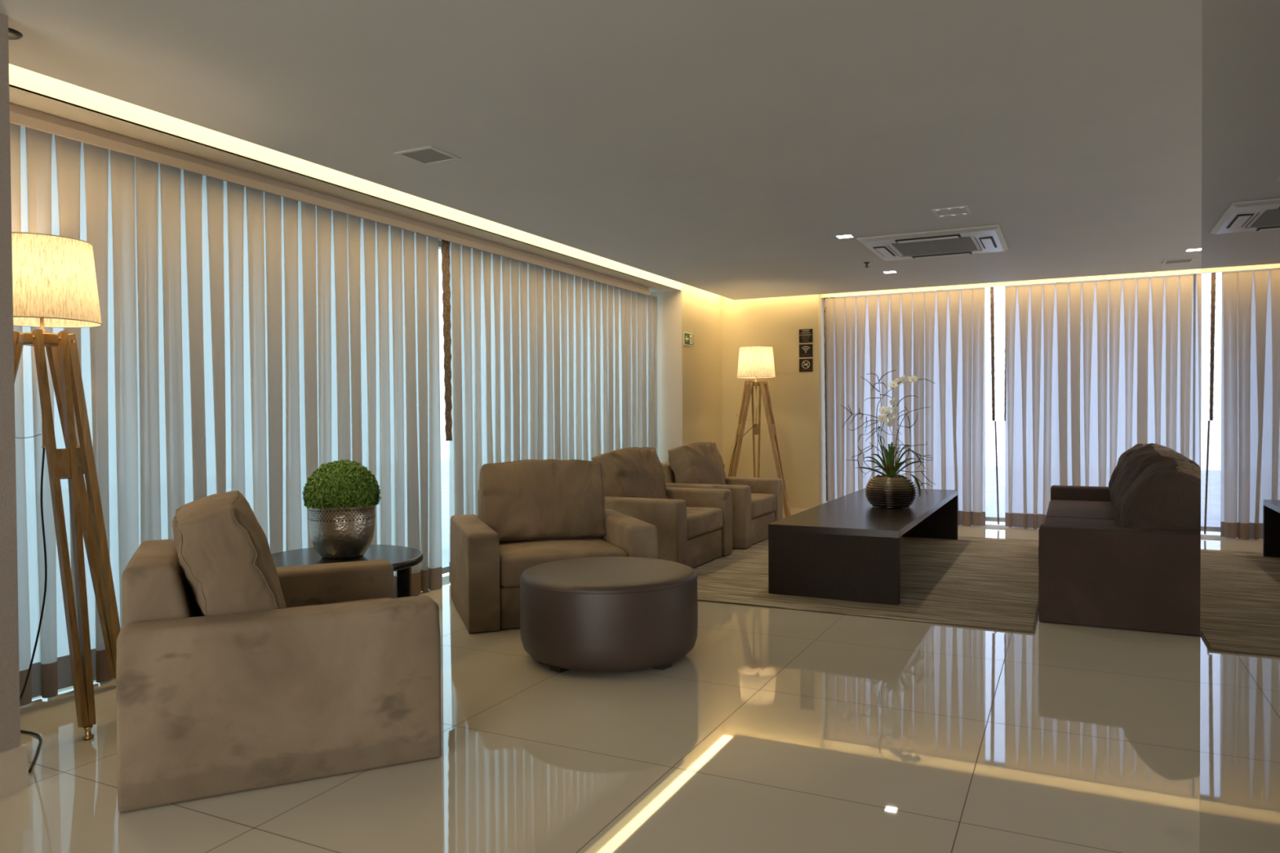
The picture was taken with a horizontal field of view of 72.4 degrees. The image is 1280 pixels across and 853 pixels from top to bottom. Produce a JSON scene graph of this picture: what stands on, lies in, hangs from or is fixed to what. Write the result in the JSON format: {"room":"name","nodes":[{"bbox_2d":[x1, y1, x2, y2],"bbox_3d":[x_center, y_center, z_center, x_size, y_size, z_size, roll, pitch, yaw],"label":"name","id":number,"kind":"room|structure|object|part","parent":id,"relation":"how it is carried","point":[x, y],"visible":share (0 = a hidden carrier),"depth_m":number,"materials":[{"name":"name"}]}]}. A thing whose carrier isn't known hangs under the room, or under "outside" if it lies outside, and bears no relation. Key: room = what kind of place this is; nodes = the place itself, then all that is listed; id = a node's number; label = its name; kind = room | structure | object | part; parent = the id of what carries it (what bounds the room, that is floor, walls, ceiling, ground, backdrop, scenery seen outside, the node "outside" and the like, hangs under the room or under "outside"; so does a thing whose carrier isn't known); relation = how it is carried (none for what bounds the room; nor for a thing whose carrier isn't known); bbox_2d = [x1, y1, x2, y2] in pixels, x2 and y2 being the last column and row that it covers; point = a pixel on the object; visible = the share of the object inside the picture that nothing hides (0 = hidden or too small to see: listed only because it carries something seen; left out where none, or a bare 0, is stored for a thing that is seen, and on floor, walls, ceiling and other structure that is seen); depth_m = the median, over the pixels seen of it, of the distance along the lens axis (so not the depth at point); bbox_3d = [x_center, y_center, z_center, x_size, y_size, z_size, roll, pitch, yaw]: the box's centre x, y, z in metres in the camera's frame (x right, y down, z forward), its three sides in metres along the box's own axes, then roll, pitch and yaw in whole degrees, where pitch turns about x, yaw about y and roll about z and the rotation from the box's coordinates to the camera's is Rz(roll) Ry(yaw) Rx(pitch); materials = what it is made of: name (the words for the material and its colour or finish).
{"room":"hotel lobby","nodes":[
{"label":"hotel lobby","id":0,"kind":"room"},
{"bbox_2d":[0,13,20,752],"bbox_3d":[-3.582,-0.110,0.879,1.200,2.600,4.800,0,1,26],"label":"wall","id":1,"kind":"structure","parent":0,"point":[10,714],"depth_m":2.74,"materials":[{"name":"beige paint"}]},
{"bbox_2d":[0,743,27,797],"bbox_3d":[-3.475,1.122,0.856,1.013,0.135,4.813,0,1,26],"label":"baseboard","id":2,"kind":"structure","parent":1,"relation":"attached to","point":[13,762],"depth_m":2.75,"materials":[{"name":"beige ceramic"}]},
{"bbox_2d":[8,84,680,293],"bbox_3d":[-2.338,-1.385,3.962,0.490,0.158,11.470,0,1,26],"label":"trim","id":3,"kind":"structure","parent":1,"relation":"attached to","point":[20,96],"depth_m":4.51,"materials":[{"name":"paint"}]},
{"bbox_2d":[9,102,650,295],"bbox_3d":[-1.331,-1.301,5.965,0.082,0.081,6.310,0,1,26],"label":"rail","id":4,"kind":"object","parent":3,"relation":"attached to","point":[19,115],"visible":1,"depth_m":4.59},
{"bbox_2d":[9,122,452,706],"bbox_3d":[-2.026,-0.070,4.609,0.082,2.383,3.203,0,1,26],"label":"sheer curtain","id":5,"kind":"object","parent":4,"relation":"hanging from","point":[249,341],"visible":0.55,"depth_m":4.39,"materials":[{"name":"white fabric"}]},
{"bbox_3d":[-1.325,-0.594,5.989,0.015,1.386,0.091,0,1,26],"label":"ruffled trim","id":6,"kind":"part","parent":5,"relation":"part of","materials":[{"name":"brown fabric"}]},
{"bbox_2d":[448,241,657,582],"bbox_3d":[-0.561,-0.123,7.567,0.082,2.383,3.355,0,1,26],"label":"sheer curtain","id":7,"kind":"object","parent":4,"relation":"hanging from","point":[546,363],"visible":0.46,"depth_m":7.04,"materials":[{"name":"white fabric"}]},
{"bbox_2d":[8,63,682,290],"bbox_3d":[-0.739,-1.403,6.407,0.204,0.098,7.630,0,1,26],"label":"light","id":8,"kind":"object","parent":3,"relation":"attached to","point":[19,77],"visible":0.33,"depth_m":4.38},
{"bbox_2d":[438,240,448,573],"bbox_3d":[-1.520,-0.134,6.258,0.060,2.420,6.650,0,1,26],"label":"window","id":9,"kind":"structure","parent":1,"relation":"in","point":[446,567],"depth_m":6.39,"materials":[{"name":"glass"}]},
{"bbox_2d":[0,521,1199,852],"bbox_3d":[1.150,1.175,3.224,7.600,0.100,13.160,0,1,26],"label":"floor","id":10,"kind":"structure","parent":0,"point":[780,731],"depth_m":2.97,"materials":[{"name":"tile"}]},
{"bbox_2d":[11,231,120,772],"bbox_3d":[-2.200,0.211,3.318,0.809,1.873,0.736,0,1,38],"label":"floor lamp","id":11,"kind":"object","parent":10,"relation":"on","point":[55,284],"depth_m":3.33,"materials":[{"name":"brown wood"}]},
{"bbox_3d":[-2.464,0.016,3.424,0.231,0.065,0.054,-1,1,-18],"label":"pull chain","id":12,"kind":"part","parent":11,"relation":"part of","materials":[{"name":"silver metal"}]},
{"bbox_3d":[-2.251,0.619,3.147,0.152,1.064,0.667,-1,1,-30],"label":"power cord","id":13,"kind":"part","parent":11,"relation":"part of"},
{"bbox_3d":[-2.345,-0.430,3.425,0.038,0.132,0.038,0,1,38],"label":"stem","id":14,"kind":"part","parent":11,"relation":"part of","materials":[{"name":"gold metal"}]},
{"bbox_3d":[-2.343,-0.116,3.430,0.032,0.404,0.012,0,1,38],"label":"rod","id":15,"kind":"part","parent":11,"relation":"part of","materials":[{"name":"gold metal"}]},
{"bbox_3d":[-2.346,-0.567,3.423,0.400,0.315,0.400,0,1,38],"label":"lamp shade","id":16,"kind":"part","parent":11,"relation":"part of","materials":[{"name":"fabric"}]},
{"bbox_2d":[115,490,441,813],"bbox_3d":[-1.339,0.689,3.252,0.961,0.897,1.039,-1,1,-26],"label":"armchair","id":17,"kind":"object","parent":10,"relation":"on","point":[237,671],"visible":1,"depth_m":2.81,"materials":[{"name":"beige fabric"}]},
{"bbox_3d":[-1.636,0.789,3.111,0.297,0.700,0.701,-1,1,-26],"label":"backrest","id":18,"kind":"part","parent":17,"relation":"part of","materials":[{"name":"beige fabric"}]},
{"bbox_2d":[172,490,286,616],"bbox_3d":[-1.487,0.508,3.178,0.372,0.530,0.741,-1,1,-26],"label":"cushion","id":19,"kind":"object","parent":17,"relation":"on","point":[223,563],"depth_m":2.85,"materials":[{"name":"beige fabric"}]},
{"bbox_3d":[-1.149,0.874,2.862,0.961,0.536,0.168,-1,1,-26],"label":"arm","id":20,"kind":"part","parent":17,"relation":"part of","materials":[{"name":"beige fabric"}]},
{"bbox_3d":[-1.527,0.864,3.648,0.961,0.536,0.168,-1,1,-26],"label":"arm","id":21,"kind":"part","parent":17,"relation":"part of","materials":[{"name":"beige fabric"}]},
{"bbox_2d":[286,597,391,608],"bbox_3d":[-1.208,0.817,3.317,0.660,0.181,0.701,-1,1,-26],"label":"seat cushion","id":22,"kind":"object","parent":17,"relation":"on","point":[291,602],"depth_m":3.64,"materials":[{"name":"beige fabric"}]},
{"bbox_2d":[271,544,422,597],"bbox_3d":[-1.443,0.876,4.219,0.774,0.500,0.774,0,1,26],"label":"side table","id":23,"kind":"object","parent":10,"relation":"on","point":[402,558],"visible":0.35,"depth_m":4.21,"materials":[{"name":"black paint"}]},
{"bbox_2d":[302,458,381,559],"bbox_3d":[-1.432,0.391,4.212,0.354,0.468,0.356,0,1,26],"label":"potted plant","id":24,"kind":"object","parent":23,"relation":"on","point":[341,497],"visible":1,"depth_m":4.09,"materials":[{"name":"green plant"}]},
{"bbox_3d":[-1.434,0.500,4.213,0.312,0.250,0.312,0,1,26],"label":"metal pot","id":25,"kind":"part","parent":24,"relation":"part of","materials":[{"name":"silver metal"}]},
{"bbox_3d":[-1.145,0.893,4.248,0.060,0.462,0.060,0,1,-6],"label":"leg","id":26,"kind":"part","parent":23,"relation":"part of","materials":[{"name":"black paint"}]},
{"bbox_2d":[449,458,657,633],"bbox_3d":[-0.555,0.653,5.302,1.083,0.897,0.961,-1,1,-18],"label":"armchair","id":27,"kind":"object","parent":10,"relation":"on","point":[532,513],"visible":0.83,"depth_m":5.24,"materials":[{"name":"beige fabric"}]},
{"bbox_3d":[-0.986,0.838,5.165,0.175,0.536,0.961,-1,1,-18],"label":"arm","id":28,"kind":"part","parent":27,"relation":"part of","materials":[{"name":"beige fabric"}]},
{"bbox_3d":[-0.656,0.745,5.618,0.730,0.700,0.297,-1,1,-18],"label":"backrest","id":29,"kind":"part","parent":27,"relation":"part of","materials":[{"name":"beige fabric"}]},
{"bbox_2d":[479,458,606,542],"bbox_3d":[-0.607,0.468,5.454,0.772,0.530,0.372,-1,1,-18],"label":"cushion","id":30,"kind":"object","parent":27,"relation":"on","point":[524,500],"depth_m":5.33,"materials":[{"name":"beige fabric"}]},
{"bbox_2d":[499,537,627,587],"bbox_3d":[-0.509,0.784,5.166,0.730,0.181,0.660,-1,1,-18],"label":"seat cushion","id":31,"kind":"object","parent":27,"relation":"on","point":[517,555],"depth_m":4.95,"materials":[{"name":"beige fabric"}]},
{"bbox_3d":[-0.122,0.828,5.444,0.175,0.536,0.961,-1,1,-18],"label":"arm","id":32,"kind":"part","parent":27,"relation":"part of","materials":[{"name":"beige fabric"}]},
{"bbox_2d":[519,556,697,672],"bbox_3d":[-0.151,0.904,4.271,0.867,0.426,0.867,0,1,26],"label":"ottoman","id":33,"kind":"object","parent":10,"relation":"on","point":[593,614],"visible":1,"depth_m":3.92,"materials":[{"name":"leather"}]},
{"bbox_2d":[728,346,791,517],"bbox_3d":[1.201,0.112,9.236,0.890,1.897,0.725,0,1,38],"label":"floor lamp","id":34,"kind":"object","parent":10,"relation":"on","point":[754,362],"depth_m":9.09,"materials":[{"name":"brown wood"}]},
{"bbox_3d":[0.949,0.518,9.245,0.477,1.089,0.320,0,1,39],"label":"power cord","id":35,"kind":"part","parent":34,"relation":"part of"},
{"bbox_3d":[1.226,-0.226,9.210,0.032,0.404,0.012,0,1,38],"label":"rod","id":36,"kind":"part","parent":34,"relation":"part of","materials":[{"name":"brown wood"}]},
{"bbox_3d":[1.223,-0.676,9.204,0.400,0.315,0.400,0,1,38],"label":"lamp shade","id":37,"kind":"part","parent":34,"relation":"part of","materials":[{"name":"fabric"}]},
{"bbox_2d":[693,536,1038,633],"bbox_3d":[1.798,1.062,6.774,2.432,0.010,3.600,0,1,26],"label":"area rug","id":38,"kind":"object","parent":10,"relation":"on","point":[972,582],"visible":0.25,"depth_m":5.88,"materials":[{"name":"carpet"}]},
{"bbox_2d":[591,446,732,568],"bbox_3d":[0.086,0.613,6.950,0.961,0.897,1.126,0,1,26],"label":"armchair","id":39,"kind":"object","parent":38,"relation":"on","point":[694,526],"visible":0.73,"depth_m":6.70,"materials":[{"name":"beige fabric"}]},
{"bbox_2d":[591,446,667,498],"bbox_3d":[-0.061,0.430,7.018,0.372,0.530,0.803,0,1,26],"label":"cushion","id":40,"kind":"object","parent":39,"relation":"on","point":[636,472],"depth_m":6.80,"materials":[{"name":"beige fabric"}]},
{"bbox_3d":[-0.122,0.801,6.529,0.961,0.536,0.182,0,1,26],"label":"arm","id":41,"kind":"part","parent":39,"relation":"part of","materials":[{"name":"beige fabric"}]},
{"bbox_3d":[0.297,0.786,7.375,0.961,0.536,0.182,0,1,26],"label":"arm","id":42,"kind":"part","parent":39,"relation":"part of","materials":[{"name":"beige fabric"}]},
{"bbox_2d":[686,506,723,539],"bbox_3d":[0.217,0.743,6.887,0.660,0.181,0.759,0,1,26],"label":"seat cushion","id":43,"kind":"object","parent":39,"relation":"on","point":[702,522],"depth_m":6.76,"materials":[{"name":"beige fabric"}]},
{"bbox_2d":[661,441,782,549],"bbox_3d":[0.705,0.591,8.144,0.961,0.897,1.083,0,1,26],"label":"armchair","id":44,"kind":"object","parent":38,"relation":"on","point":[757,502],"visible":0.56,"depth_m":7.92,"materials":[{"name":"beige fabric"}]},
{"bbox_3d":[0.409,0.688,8.292,0.297,0.700,0.730,0,1,26],"label":"backrest","id":45,"kind":"part","parent":44,"relation":"part of","materials":[{"name":"beige fabric"}]},
{"bbox_2d":[667,441,726,484],"bbox_3d":[0.557,0.408,8.212,0.372,0.530,0.772,0,1,26],"label":"cushion","id":46,"kind":"object","parent":44,"relation":"on","point":[700,462],"depth_m":7.96,"materials":[{"name":"beige fabric"}]},
{"bbox_3d":[0.504,0.779,7.740,0.961,0.536,0.175,0,1,26],"label":"arm","id":47,"kind":"part","parent":44,"relation":"part of","materials":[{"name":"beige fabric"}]},
{"bbox_3d":[0.907,0.764,8.554,0.961,0.536,0.175,0,1,26],"label":"arm","id":48,"kind":"part","parent":44,"relation":"part of","materials":[{"name":"beige fabric"}]},
{"bbox_2d":[751,493,776,519],"bbox_3d":[0.836,0.721,8.082,0.660,0.181,0.730,0,1,26],"label":"seat cushion","id":49,"kind":"object","parent":44,"relation":"on","point":[763,505],"depth_m":7.97,"materials":[{"name":"beige fabric"}]},
{"bbox_2d":[768,488,957,604],"bbox_3d":[1.870,0.830,6.823,0.818,0.449,3.040,0,1,26],"label":"coffee table","id":50,"kind":"object","parent":38,"relation":"on","point":[846,548],"visible":0.83,"depth_m":5.55,"materials":[{"name":"brown wood"}]},
{"bbox_3d":[1.206,0.876,5.482,0.818,0.406,0.045,0,1,26],"label":"panel","id":51,"kind":"part","parent":50,"relation":"part of","materials":[{"name":"brown wood"}]},
{"bbox_2d":[840,369,935,507],"bbox_3d":[1.876,0.091,6.617,0.649,1.034,0.384,0,1,0],"label":"orchid arrangement","id":52,"kind":"object","parent":50,"relation":"on","point":[891,490],"visible":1,"depth_m":6.54,"materials":[{"name":"green plant"}]},
{"bbox_3d":[1.816,-0.063,6.549,0.079,0.067,0.013,0,1,37],"label":"orchid flower","id":53,"kind":"part","parent":52,"relation":"part of","materials":[{"name":"beige plant"}]},
{"bbox_3d":[1.826,-0.126,6.557,0.068,0.056,0.023,0,1,26],"label":"orchid flower","id":54,"kind":"part","parent":52,"relation":"part of","materials":[{"name":"beige plant"}]},
{"bbox_3d":[1.857,0.080,6.574,0.077,0.501,0.089,-1,1,-24],"label":"orchid stem","id":55,"kind":"part","parent":52,"relation":"part of","materials":[{"name":"green plant"}]},
{"bbox_3d":[1.857,-0.125,6.556,0.064,0.056,0.018,0,1,26],"label":"orchid flower","id":56,"kind":"part","parent":52,"relation":"part of","materials":[{"name":"beige plant"}]},
{"bbox_3d":[1.877,-0.017,6.570,0.047,0.040,0.014,0,1,40],"label":"orchid flower","id":57,"kind":"part","parent":52,"relation":"part of","materials":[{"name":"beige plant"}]},
{"bbox_3d":[1.886,-0.080,6.556,0.067,0.056,0.028,0,1,26],"label":"orchid flower","id":58,"kind":"part","parent":52,"relation":"part of","materials":[{"name":"beige plant"}]},
{"bbox_3d":[1.898,-0.049,6.563,0.060,0.052,0.011,0,1,4],"label":"orchid flower","id":59,"kind":"part","parent":52,"relation":"part of","materials":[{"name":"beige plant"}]},
{"bbox_3d":[1.900,-0.316,6.548,0.072,0.060,0.030,0,1,26],"label":"orchid flower","id":60,"kind":"part","parent":52,"relation":"part of","materials":[{"name":"beige plant"}]},
{"bbox_3d":[1.899,-0.185,6.539,0.064,0.056,0.015,0,1,-2],"label":"orchid flower","id":61,"kind":"part","parent":52,"relation":"part of","materials":[{"name":"beige plant"}]},
{"bbox_3d":[1.914,-0.131,6.545,0.060,0.052,0.016,0,1,-1],"label":"orchid flower","id":62,"kind":"part","parent":52,"relation":"part of","materials":[{"name":"beige plant"}]},
{"bbox_3d":[1.928,-0.333,6.547,0.068,0.060,0.010,0,1,2],"label":"orchid flower","id":63,"kind":"part","parent":52,"relation":"part of","materials":[{"name":"beige plant"}]},
{"bbox_3d":[1.966,-0.353,6.513,0.072,0.063,0.021,0,1,40],"label":"orchid flower","id":64,"kind":"part","parent":52,"relation":"part of","materials":[{"name":"beige plant"}]},
{"bbox_3d":[1.986,-0.014,6.543,0.423,0.689,0.054,0,1,26],"label":"orchid stem","id":65,"kind":"part","parent":52,"relation":"part of","materials":[{"name":"plant"}]},
{"bbox_3d":[2.028,-0.352,6.492,0.072,0.060,0.025,0,1,13],"label":"orchid flower","id":66,"kind":"part","parent":52,"relation":"part of","materials":[{"name":"beige plant"}]},
{"bbox_3d":[2.535,0.828,8.165,0.818,0.406,0.045,0,1,26],"label":"panel","id":67,"kind":"part","parent":50,"relation":"part of","materials":[{"name":"brown wood"}]},
{"bbox_2d":[1038,443,1200,635],"bbox_3d":[3.334,0.595,6.020,0.988,0.940,3.060,0,1,26],"label":"sofa","id":68,"kind":"object","parent":10,"relation":"on","point":[1125,553],"visible":0.9,"depth_m":4.74,"materials":[{"name":"brown fabric"}]},
{"bbox_2d":[1044,499,1114,519],"bbox_3d":[3.525,0.710,6.684,0.740,0.180,1.349,0,1,26],"label":"seat cushion","id":69,"kind":"object","parent":68,"relation":"on","point":[1072,508],"depth_m":6.61,"materials":[{"name":"brown fabric"}]},
{"bbox_2d":[1044,517,1116,527],"bbox_3d":[2.923,0.732,5.470,0.740,0.180,1.349,0,1,26],"label":"seat cushion","id":70,"kind":"object","parent":68,"relation":"on","point":[1055,521],"depth_m":5.88,"materials":[{"name":"brown fabric"}]},
{"bbox_3d":[3.980,0.776,7.316,0.980,0.530,0.170,0,1,26],"label":"arm","id":71,"kind":"part","parent":68,"relation":"part of","materials":[{"name":"brown fabric"}]},
{"bbox_3d":[2.698,0.823,4.727,0.980,0.530,0.170,0,1,26],"label":"arm","id":72,"kind":"part","parent":68,"relation":"part of","materials":[{"name":"brown fabric"}]},
{"bbox_2d":[1108,443,1157,491],"bbox_3d":[3.949,0.432,6.833,0.500,0.604,0.756,0,1,26],"label":"cushion","id":73,"kind":"object","parent":68,"relation":"on","point":[1122,458],"depth_m":6.81,"materials":[{"name":"brown fabric"}]},
{"bbox_2d":[1110,443,1174,511],"bbox_3d":[3.635,0.432,6.223,0.503,0.624,0.745,0,1,26],"label":"cushion","id":74,"kind":"object","parent":68,"relation":"on","point":[1151,446],"depth_m":6.23,"materials":[{"name":"brown fabric"}]},
{"bbox_2d":[1114,459,1200,531],"bbox_3d":[3.023,0.489,5.011,0.534,0.600,0.757,0,1,26],"label":"cushion","id":75,"kind":"object","parent":68,"relation":"on","point":[1166,494],"depth_m":4.75,"materials":[{"name":"brown fabric"}]},
{"bbox_2d":[1115,450,1199,503],"bbox_3d":[3.338,0.455,5.619,0.488,0.602,0.761,0,1,26],"label":"cushion","id":76,"kind":"object","parent":68,"relation":"on","point":[1144,460],"depth_m":5.49,"materials":[{"name":"brown fabric"}]},
{"bbox_2d":[0,0,1202,300],"bbox_3d":[1.334,-1.336,2.691,6.800,0.050,12.450,0,1,26],"label":"ceiling","id":77,"kind":"structure","parent":0,"point":[722,148],"depth_m":3.63,"materials":[{"name":"paint"}]},
{"bbox_2d":[8,27,22,39],"bbox_3d":[-2.081,-1.286,2.860,0.100,0.012,0.100,0,1,26],"label":"smoke detector","id":78,"kind":"object","parent":77,"relation":"attached to","point":[13,34],"visible":0.65,"depth_m":2.86,"materials":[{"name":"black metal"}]},
{"bbox_2d":[394,146,461,164],"bbox_3d":[-1.030,-1.316,4.248,0.224,0.006,0.224,0,1,26],"label":"air vent","id":79,"kind":"object","parent":77,"relation":"attached to","point":[428,155],"visible":1,"depth_m":4.24,"materials":[{"name":"plastic"}]},
{"bbox_3d":[-1.030,-1.318,4.248,0.184,0.003,0.184,0,1,26],"label":"panel","id":80,"kind":"part","parent":79,"relation":"part of","materials":[{"name":"grey metal"}]},
{"bbox_2d":[834,233,855,239],"bbox_3d":[1.469,-1.363,6.268,0.124,0.004,0.124,0,1,26],"label":"recessed light","id":81,"kind":"object","parent":77,"relation":"in","point":[842,236],"visible":1,"depth_m":6.26,"materials":[{"name":"plastic"}]},
{"bbox_3d":[1.469,-1.365,6.268,0.100,0.002,0.100,0,1,26],"label":"panel","id":82,"kind":"part","parent":81,"relation":"part of","materials":[{"name":"white plastic"}]},
{"bbox_2d":[881,270,897,273],"bbox_3d":[2.254,-1.393,7.877,0.124,0.004,0.124,0,1,26],"label":"recessed light","id":83,"kind":"object","parent":77,"relation":"in","point":[891,271],"visible":1,"depth_m":7.88,"materials":[{"name":"plastic"}]},
{"bbox_2d":[857,224,1008,261],"bbox_3d":[2.210,-1.353,6.543,0.956,0.041,0.956,0,1,26],"label":"air conditioner","id":84,"kind":"object","parent":77,"relation":"attached to","point":[987,238],"visible":1,"depth_m":6.38,"materials":[{"name":"plastic"}]},
{"bbox_2d":[891,236,977,256],"bbox_3d":[2.210,-1.345,6.543,0.540,0.007,0.540,0,1,26],"label":"grille","id":85,"kind":"object","parent":84,"relation":"attached to","point":[966,243],"depth_m":6.53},
{"bbox_2d":[931,205,971,217],"bbox_3d":[1.961,-1.352,5.500,0.216,0.010,0.216,0,1,26],"label":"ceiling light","id":86,"kind":"object","parent":77,"relation":"attached to","point":[962,210],"visible":1,"depth_m":5.49,"materials":[{"name":"plastic"}]},
{"bbox_3d":[1.961,-1.356,5.500,0.176,0.003,0.176,0,1,26],"label":"panel","id":87,"kind":"part","parent":86,"relation":"part of","materials":[{"name":"paint"}]},
{"bbox_2d":[821,268,1201,297],"bbox_3d":[4.630,-1.494,8.310,5.882,0.162,0.030,0,1,26],"label":"light strip","id":88,"kind":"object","parent":77,"relation":"attached to","point":[1197,270],"depth_m":8.71,"materials":[{"name":"paint"}]},
{"bbox_2d":[1004,274,1193,528],"bbox_3d":[4.400,-0.195,8.459,1.624,2.432,0.082,0,1,26],"label":"sheer curtain","id":89,"kind":"object","parent":77,"relation":"hanging from","point":[1096,371],"visible":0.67,"depth_m":8.48,"materials":[{"name":"white fabric"}]},
{"bbox_3d":[3.696,-0.734,8.827,0.035,1.356,0.015,0,1,26],"label":"ruffled trim","id":90,"kind":"part","parent":89,"relation":"part of","materials":[{"name":"white fabric"}]},
{"bbox_2d":[1161,257,1195,264],"bbox_3d":[4.552,-1.399,7.385,0.224,0.006,0.224,0,1,26],"label":"ceiling speaker","id":91,"kind":"object","parent":77,"relation":"attached to","point":[1184,260],"visible":1,"depth_m":7.38,"materials":[{"name":"plastic"}]},
{"bbox_3d":[4.552,-1.401,7.385,0.184,0.003,0.184,0,1,26],"label":"panel","id":92,"kind":"part","parent":91,"relation":"part of","materials":[{"name":"grey metal"}]},
{"bbox_2d":[1183,247,1201,252],"bbox_3d":[4.362,-1.391,6.877,0.124,0.004,0.124,0,1,26],"label":"recessed light","id":93,"kind":"object","parent":77,"relation":"in","point":[1190,249],"visible":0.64,"depth_m":6.88,"materials":[{"name":"plastic"}]},
{"bbox_3d":[4.362,-1.392,6.877,0.100,0.002,0.100,0,1,26],"label":"panel","id":94,"kind":"part","parent":93,"relation":"part of","materials":[{"name":"white plastic"}]},
{"bbox_2d":[650,290,682,462],"bbox_3d":[0.510,-0.272,9.938,0.690,2.600,1.730,0,1,26],"label":"wall pier","id":95,"kind":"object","parent":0,"point":[669,348],"visible":0.14,"depth_m":9.07,"materials":[{"name":"beige paint"}]},
{"bbox_2d":[681,283,722,457],"bbox_3d":[0.689,-0.267,9.518,0.004,2.600,1.125,0,1,26],"label":"wall","id":96,"kind":"structure","parent":0,"point":[701,309],"depth_m":9.47,"materials":[{"name":"beige paint"}]},
{"bbox_2d":[684,332,693,346],"bbox_3d":[0.510,-0.914,9.142,0.007,0.132,0.244,0,1,26],"label":"exit sign","id":97,"kind":"object","parent":96,"relation":"attached to","point":[688,337],"visible":1,"depth_m":9.13,"materials":[{"name":"green plastic"}]},
{"bbox_3d":[0.540,-0.916,9.195,0.001,0.098,0.078,0,1,26],"label":"doorway","id":98,"kind":"part","parent":97,"relation":"part of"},
{"bbox_2d":[721,293,824,508],"bbox_3d":[1.544,-0.279,9.978,1.128,2.600,0.460,0,1,26],"label":"wall","id":99,"kind":"structure","parent":0,"point":[797,397],"depth_m":9.70,"materials":[{"name":"beige paint"}]},
{"bbox_2d":[782,507,808,518],"bbox_3d":[1.556,0.958,9.988,1.136,0.125,0.473,0,1,26],"label":"baseboard","id":100,"kind":"structure","parent":99,"relation":"attached to","point":[793,510],"depth_m":9.65,"materials":[{"name":"beige ceramic"}]},
{"bbox_2d":[799,328,813,342],"bbox_3d":[1.816,-0.992,9.570,0.151,0.150,0.006,0,1,26],"label":"wall sign","id":101,"kind":"object","parent":99,"relation":"attached to","point":[806,335],"visible":1,"depth_m":9.57,"materials":[{"name":"black plastic"}]},
{"bbox_2d":[799,358,813,372],"bbox_3d":[1.818,-0.671,9.574,0.151,0.144,0.006,0,1,26],"label":"wall sign","id":102,"kind":"object","parent":99,"relation":"attached to","point":[806,365],"visible":1,"depth_m":9.57,"materials":[{"name":"black plastic"}]},
{"bbox_2d":[799,343,813,357],"bbox_3d":[1.817,-0.831,9.572,0.151,0.143,0.006,0,1,26],"label":"wall sign","id":103,"kind":"object","parent":99,"relation":"attached to","point":[805,350],"visible":1,"depth_m":9.57,"materials":[{"name":"black plastic"}]},
{"bbox_2d":[823,287,995,526],"bbox_3d":[2.814,-0.196,9.245,1.755,2.433,0.081,0,1,26],"label":"sheer curtain","id":104,"kind":"object","parent":99,"relation":"hanging from","point":[938,337],"visible":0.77,"depth_m":9.19,"materials":[{"name":"white fabric"}]},
{"bbox_3d":[2.049,-0.295,9.618,0.043,2.235,0.015,0,1,26],"label":"ruffled trim","id":105,"kind":"part","parent":104,"relation":"part of","materials":[{"name":"white fabric"}]},
{"bbox_3d":[3.573,-0.733,8.854,0.048,1.356,0.014,0,1,26],"label":"ruffled trim","id":106,"kind":"part","parent":104,"relation":"part of","materials":[{"name":"fabric"}]},
{"bbox_2d":[994,421,999,524],"bbox_3d":[3.618,0.469,8.856,0.044,1.050,0.023,0,1,26],"label":"tape","id":107,"kind":"object","parent":104,"relation":"hanging from","point":[995,424],"visible":1,"depth_m":8.85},
{"bbox_2d":[830,273,1196,522],"bbox_3d":[4.796,-0.281,8.657,5.850,2.560,0.060,0,1,26],"label":"window","id":108,"kind":"structure","parent":99,"relation":"in","point":[987,518],"depth_m":8.37,"materials":[{"name":"glass"}]},
{"bbox_2d":[1195,273,1201,466],"bbox_3d":[6.193,-0.192,7.571,2.342,2.433,0.082,0,1,26],"label":"sheer curtain","id":109,"kind":"object","parent":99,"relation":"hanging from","point":[1198,276],"visible":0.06,"depth_m":8.09,"materials":[{"name":"white fabric"}]},
{"label":"outside","id":110,"kind":"structure","parent":0,"visible":0},
{"bbox_2d":[440,459,1004,565],"bbox_3d":[-0.008,1.243,4.491,28.000,0.060,36.000,0,1,26],"label":"ground","id":111,"kind":"structure","parent":110,"point":[991,510],"depth_m":13.19,"materials":[{"name":"white"}]},
{"bbox_3d":[0.074,-0.030,-0.771,0.384,2.442,5.085,0,1,26],"label":"wall","id":112,"kind":"structure","parent":0,"visible":0},
{"bbox_2d":[1200,0,1279,852],"bbox_3d":[-0.082,-0.031,-0.645,0.006,2.442,5.002,0,1,26],"label":"wall mirror","id":113,"kind":"object","parent":112,"relation":"attached to","point":[1240,605],"visible":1,"depth_m":1.23,"materials":[{"name":"grey mirror"}]},
{"bbox_3d":[1.027,-0.071,1.595,0.005,2.442,0.002,0,1,26],"label":"edge trim","id":114,"kind":"part","parent":113,"relation":"part of","materials":[{"name":"silver metal"}]}
]}

